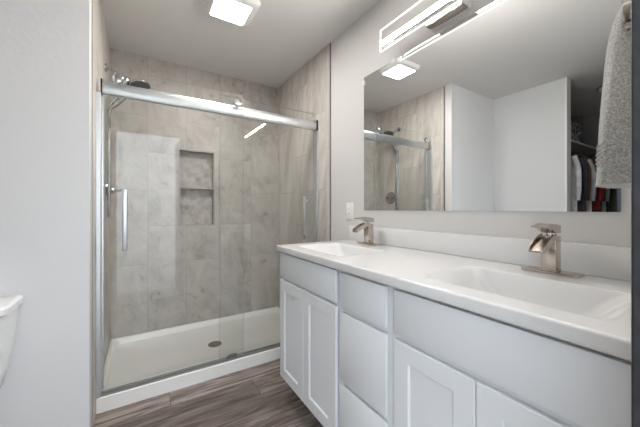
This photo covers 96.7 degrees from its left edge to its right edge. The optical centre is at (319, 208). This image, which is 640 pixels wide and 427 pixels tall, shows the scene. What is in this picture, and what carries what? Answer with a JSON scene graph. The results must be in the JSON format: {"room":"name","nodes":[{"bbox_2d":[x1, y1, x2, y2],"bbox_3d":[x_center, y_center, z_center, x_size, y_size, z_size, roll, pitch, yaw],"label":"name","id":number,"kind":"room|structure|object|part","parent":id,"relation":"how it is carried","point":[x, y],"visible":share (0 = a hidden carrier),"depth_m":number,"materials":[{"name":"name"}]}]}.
{"room":"bathroom","nodes":[
{"label":"bathroom","id":0,"kind":"room"},
{"bbox_2d":[0,0,109,426],"bbox_3d":[-1.883,-0.082,1.681,0.960,2.508,1.210,0,0,-32],"label":"wall","id":1,"kind":"structure","parent":0,"point":[45,44],"depth_m":1.35,"materials":[{"name":"white paint"}]},
{"bbox_2d":[92,0,92,426],"bbox_3d":[-1.203,-0.082,1.493,0.012,2.508,0.016,0,0,-32],"label":"trim","id":2,"kind":"structure","parent":1,"relation":"attached to","point":[92,0],"depth_m":1.50,"materials":[{"name":"metal"}]},
{"bbox_2d":[96,91,103,398],"bbox_3d":[-1.288,0.208,1.665,0.029,1.754,0.090,0,0,-32],"label":"door frame","id":3,"kind":"structure","parent":1,"relation":"attached to","point":[99,98],"depth_m":1.63,"materials":[{"name":"metal"}]},
{"bbox_2d":[106,182,121,197],"bbox_3d":[-1.571,-0.138,2.190,0.109,0.164,0.164,0,0,-32],"label":"shower valve","id":4,"kind":"object","parent":1,"relation":"attached to","point":[113,190],"visible":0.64,"depth_m":2.17,"materials":[{"name":"silver metal"}]},
{"bbox_2d":[107,97,125,217],"bbox_3d":[-1.480,-0.417,2.082,0.139,0.973,0.058,0,0,-20],"label":"shower","id":5,"kind":"object","parent":1,"relation":"attached to","point":[113,105],"visible":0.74,"depth_m":2.04,"materials":[{"name":"silver metal"}]},
{"bbox_2d":[105,63,150,88],"bbox_3d":[-1.420,-0.974,2.112,0.280,0.142,0.140,0,0,-32],"label":"shower","id":6,"kind":"object","parent":1,"relation":"attached to","point":[137,83],"visible":0.73,"depth_m":2.10,"materials":[{"name":"silver metal"}]},
{"bbox_3d":[-1.485,-0.985,2.079,0.128,0.077,0.020,0,0,-32],"label":"arm","id":7,"kind":"part","parent":6,"relation":"part of","materials":[{"name":"silver metal"}]},
{"bbox_2d":[110,48,277,339],"bbox_3d":[-1.173,-0.082,2.783,1.615,2.508,0.100,0,0,-32],"label":"wall","id":8,"kind":"structure","parent":0,"point":[168,275],"depth_m":2.67,"materials":[{"name":"tile"}]},
{"bbox_2d":[178,148,214,226],"bbox_3d":[-1.199,-0.196,2.759,0.324,0.725,0.088,0,0,-32],"label":"shower niche","id":9,"kind":"object","parent":8,"relation":"attached to","point":[196,168],"visible":0.99,"depth_m":2.79,"materials":[{"name":"tile"}]},
{"bbox_2d":[180,187,213,189],"bbox_3d":[-1.199,-0.196,2.760,0.300,0.016,0.086,0,0,-32],"label":"shelf","id":10,"kind":"object","parent":9,"relation":"attached to","point":[181,188],"depth_m":2.75,"materials":[{"name":"stone"}]},
{"bbox_2d":[93,359,322,426],"bbox_3d":[-1.284,1.202,0.628,4.295,0.060,3.630,0,0,-32],"label":"floor","id":11,"kind":"structure","parent":0,"point":[255,396],"depth_m":1.68,"materials":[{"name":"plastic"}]},
{"bbox_2d":[0,295,23,386],"bbox_3d":[-1.320,0.779,0.845,0.442,0.786,0.795,0,0,-32],"label":"toilet","id":12,"kind":"object","parent":11,"relation":"on","point":[9,305],"visible":1,"depth_m":1.18,"materials":[{"name":"white ceramic"}]},
{"bbox_3d":[-1.472,0.600,1.087,0.416,0.345,0.204,0,0,-32],"label":"tank","id":13,"kind":"part","parent":12,"relation":"part of","materials":[{"name":"white ceramic"}]},
{"bbox_3d":[-1.471,0.406,1.086,0.442,0.039,0.225,0,0,-32],"label":"tank lid","id":14,"kind":"part","parent":12,"relation":"part of","materials":[{"name":"white ceramic"}]},
{"bbox_2d":[96,306,279,413],"bbox_3d":[-0.873,1.129,2.392,1.505,0.087,0.879,0,0,-32],"label":"shower pan","id":15,"kind":"object","parent":11,"relation":"on","point":[137,357],"visible":0.84,"depth_m":2.23,"materials":[{"name":"white plastic"}]},
{"bbox_2d":[101,343,279,396],"bbox_3d":[-0.644,1.078,2.048,1.482,0.014,0.042,0,0,-32],"label":"door track","id":16,"kind":"object","parent":15,"relation":"on","point":[276,345],"visible":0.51,"depth_m":1.88,"materials":[{"name":"metal"}]},
{"bbox_2d":[226,353,236,358],"bbox_3d":[-0.635,1.064,2.055,0.080,0.030,0.028,0,0,-32],"label":"guide","id":17,"kind":"object","parent":16,"relation":"on","point":[233,355],"visible":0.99,"depth_m":2.04,"materials":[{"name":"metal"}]},
{"bbox_2d":[219,94,311,358],"bbox_3d":[-0.405,0.130,2.287,0.796,1.905,0.060,0,0,-32],"label":"shower door","id":18,"kind":"structure","parent":15,"relation":"on","point":[304,197],"depth_m":2.47,"materials":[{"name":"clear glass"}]},
{"bbox_3d":[-0.127,0.080,2.467,0.024,0.375,0.052,0,0,-32],"label":"handle","id":19,"kind":"part","parent":18,"relation":"part of","materials":[{"name":"metal"}]},
{"bbox_2d":[280,253,630,426],"bbox_3d":[0.399,0.718,1.264,0.566,0.908,1.537,0,0,-32],"label":"vanity cabinet","id":20,"kind":"object","parent":11,"relation":"on","point":[357,351],"visible":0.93,"depth_m":0.88,"materials":[{"name":"white paint"}]},
{"bbox_3d":[-0.164,0.732,1.640,0.014,0.596,0.294,0,0,-32],"label":"door","id":21,"kind":"part","parent":20,"relation":"part of","materials":[{"name":"white paint"}]},
{"bbox_3d":[-0.084,0.345,1.514,0.014,0.144,0.593,0,0,-32],"label":"false drawer","id":22,"kind":"part","parent":20,"relation":"part of","materials":[{"name":"white paint"}]},
{"bbox_3d":[-0.005,0.732,1.388,0.014,0.596,0.296,0,0,-32],"label":"door","id":23,"kind":"part","parent":20,"relation":"part of","materials":[{"name":"white paint"}]},
{"bbox_3d":[0.164,0.894,1.119,0.014,0.272,0.272,0,0,-32],"label":"drawer","id":24,"kind":"part","parent":20,"relation":"part of","materials":[{"name":"white paint"}]},
{"bbox_3d":[0.164,0.590,1.119,0.014,0.290,0.272,0,0,-32],"label":"drawer","id":25,"kind":"part","parent":20,"relation":"part of","materials":[{"name":"white paint"}]},
{"bbox_3d":[0.164,0.348,1.119,0.014,0.147,0.272,0,0,-32],"label":"drawer","id":26,"kind":"part","parent":20,"relation":"part of","materials":[{"name":"white paint"}]},
{"bbox_3d":[0.330,0.737,0.854,0.014,0.586,0.278,0,0,-32],"label":"door","id":27,"kind":"part","parent":20,"relation":"part of","materials":[{"name":"white paint"}]},
{"bbox_2d":[277,225,630,360],"bbox_3d":[0.397,0.222,1.266,0.608,0.203,1.547,0,0,-32],"label":"countertop","id":28,"kind":"structure","parent":20,"relation":"on","point":[480,274],"depth_m":0.95,"materials":[{"name":"stone"}]},
{"bbox_2d":[296,242,388,256],"bbox_3d":[0.103,0.274,1.606,0.313,0.098,0.480,0,0,-32],"label":"basin","id":29,"kind":"object","parent":28,"relation":"in","point":[337,249],"depth_m":1.76,"materials":[{"name":"white ceramic"}]},
{"bbox_2d":[352,217,381,245],"bbox_3d":[0.271,0.138,1.756,0.144,0.174,0.162,0,0,-32],"label":"faucet","id":30,"kind":"object","parent":28,"relation":"on","point":[368,228],"visible":1,"depth_m":1.75,"materials":[{"name":"silver metal"}]},
{"bbox_3d":[0.252,0.115,1.744,0.098,0.058,0.044,0,0,-32],"label":"spout","id":31,"kind":"part","parent":30,"relation":"part of","materials":[{"name":"silver metal"}]},
{"bbox_3d":[0.273,0.068,1.758,0.124,0.033,0.042,0,0,-32],"label":"lever","id":32,"kind":"part","parent":30,"relation":"part of","materials":[{"name":"silver metal"}]},
{"bbox_3d":[0.308,0.220,1.779,0.058,0.010,0.162,0,0,-32],"label":"deck plate","id":33,"kind":"part","parent":30,"relation":"part of","materials":[{"name":"silver metal"}]},
{"bbox_2d":[417,265,630,323],"bbox_3d":[0.584,0.274,0.840,0.313,0.098,0.480,0,0,-32],"label":"basin","id":34,"kind":"object","parent":28,"relation":"in","point":[605,305],"depth_m":0.89,"materials":[{"name":"white ceramic"}]},
{"bbox_2d":[521,223,583,278],"bbox_3d":[0.767,0.138,0.966,0.144,0.174,0.162,0,0,-32],"label":"faucet","id":35,"kind":"object","parent":28,"relation":"on","point":[548,245],"visible":1,"depth_m":0.96,"materials":[{"name":"silver metal"}]},
{"bbox_3d":[0.748,0.115,0.954,0.098,0.058,0.044,0,0,-32],"label":"spout","id":36,"kind":"part","parent":35,"relation":"part of","materials":[{"name":"silver metal"}]},
{"bbox_3d":[0.769,0.068,0.968,0.124,0.033,0.042,0,0,-32],"label":"lever","id":37,"kind":"part","parent":35,"relation":"part of","materials":[{"name":"silver metal"}]},
{"bbox_3d":[0.804,0.220,0.989,0.058,0.010,0.162,0,0,-32],"label":"deck plate","id":38,"kind":"part","parent":35,"relation":"part of","materials":[{"name":"silver metal"}]},
{"bbox_3d":[0.413,0.349,0.721,0.014,0.149,0.590,0,0,-32],"label":"false drawer","id":39,"kind":"part","parent":20,"relation":"part of","materials":[{"name":"white paint"}]},
{"bbox_3d":[0.488,0.737,0.603,0.014,0.586,0.310,0,0,-32],"label":"door","id":40,"kind":"part","parent":20,"relation":"part of","materials":[{"name":"white paint"}]},
{"bbox_2d":[101,0,379,87],"bbox_3d":[-1.417,-1.376,0.840,4.295,0.080,3.130,0,0,-32],"label":"ceiling","id":41,"kind":"structure","parent":0,"point":[282,36],"depth_m":2.16,"materials":[{"name":"white paint"}]},
{"bbox_2d":[205,0,260,25],"bbox_3d":[-0.571,-1.316,1.864,0.304,0.040,0.264,0,0,-32],"label":"recessed light","id":42,"kind":"object","parent":41,"relation":"in","point":[239,12],"visible":1,"depth_m":1.86,"materials":[{"name":"white plastic"}]},
{"bbox_2d":[278,0,630,307],"bbox_3d":[0.342,-0.082,1.977,0.108,2.508,3.075,0,0,-32],"label":"wall","id":43,"kind":"structure","parent":0,"point":[355,53],"depth_m":2.06,"materials":[{"name":"grey paint"}]},
{"bbox_2d":[101,78,317,130],"bbox_3d":[-0.655,-0.714,2.062,1.486,0.088,0.040,0,0,-32],"label":"rail","id":44,"kind":"object","parent":43,"relation":"attached to","point":[107,88],"visible":0.96,"depth_m":1.94,"materials":[{"name":"metal"}]},
{"bbox_2d":[104,66,242,391],"bbox_3d":[-0.898,0.117,1.850,0.820,1.896,0.060,0,0,-32],"label":"shower door","id":45,"kind":"structure","parent":44,"relation":"hanging from","point":[117,78],"depth_m":1.67,"materials":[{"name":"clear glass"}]},
{"bbox_3d":[-1.155,0.067,1.683,0.024,0.360,0.052,0,0,-32],"label":"handle","id":46,"kind":"part","parent":45,"relation":"part of","materials":[{"name":"metal"}]},
{"bbox_2d":[313,130,317,241],"bbox_3d":[-0.036,0.200,2.464,0.010,1.741,0.068,0,0,-32],"label":"door frame","id":47,"kind":"structure","parent":43,"relation":"attached to","point":[315,134],"depth_m":2.46,"materials":[{"name":"metal"}]},
{"bbox_2d":[330,43,330,240],"bbox_3d":[0.083,-0.082,2.293,0.010,2.508,0.006,0,0,-32],"label":"trim","id":48,"kind":"structure","parent":43,"relation":"attached to","point":[330,43],"depth_m":2.29,"materials":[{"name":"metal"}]},
{"bbox_2d":[346,203,352,219],"bbox_3d":[0.216,0.020,2.081,0.009,0.124,0.080,0,0,-32],"label":"wall outlet","id":49,"kind":"object","parent":43,"relation":"attached to","point":[349,206],"visible":1,"depth_m":2.08,"materials":[{"name":"white plastic"}]},
{"bbox_2d":[380,0,470,52],"bbox_3d":[0.606,-0.989,1.374,0.100,0.137,0.795,0,0,-32],"label":"vanity light","id":50,"kind":"object","parent":43,"relation":"attached to","point":[440,13],"visible":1,"depth_m":1.41,"materials":[{"name":"white glass"}]},
{"bbox_3d":[0.640,-0.976,1.395,0.022,0.104,0.200,0,0,-32],"label":"wall plate","id":51,"kind":"part","parent":50,"relation":"part of","materials":[{"name":"silver metal"}]},
{"bbox_2d":[349,225,630,280],"bbox_3d":[0.630,0.172,1.411,0.021,0.105,1.545,0,0,-32],"label":"backsplash","id":52,"kind":"structure","parent":43,"relation":"attached to","point":[606,261],"depth_m":1.17,"materials":[{"name":"stone"}]},
{"bbox_2d":[363,0,620,211],"bbox_3d":[0.626,-0.447,1.427,0.010,0.916,1.239,0,0,-32],"label":"vanity mirror","id":53,"kind":"object","parent":43,"relation":"attached to","point":[498,110],"visible":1,"depth_m":1.21,"materials":[{"name":"silver glass"}]},
{"bbox_3d":[0.080,-0.082,0.074,2.375,2.508,0.130,0,0,-32],"label":"wall","id":54,"kind":"structure","parent":0,"visible":0},
{"bbox_2d":[622,3,630,30],"bbox_3d":[0.681,-0.404,0.580,0.044,0.061,0.086,0,0,-32],"label":"towel hook","id":55,"kind":"object","parent":54,"relation":"attached to","point":[626,10],"visible":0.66,"depth_m":0.60,"materials":[{"name":"silver metal"}]},
{"bbox_2d":[595,1,630,187],"bbox_3d":[0.724,-0.262,0.650,0.239,0.420,0.126,0,0,-32],"label":"hand towel","id":56,"kind":"object","parent":55,"relation":"hanging from","point":[613,151],"visible":0.77,"depth_m":0.61,"materials":[{"name":"fabric"}]},
{"bbox_3d":[0.679,-0.392,0.582,0.016,0.015,0.073,0,0,-32],"label":"arm","id":57,"kind":"part","parent":55,"relation":"part of","materials":[{"name":"silver metal"}]},
{"bbox_2d":[631,0,639,426],"bbox_3d":[0.517,0.126,0.017,0.032,2.068,0.678,0,0,-32],"label":"door","id":58,"kind":"structure","parent":54,"relation":"in","point":[635,4],"depth_m":0.29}
]}

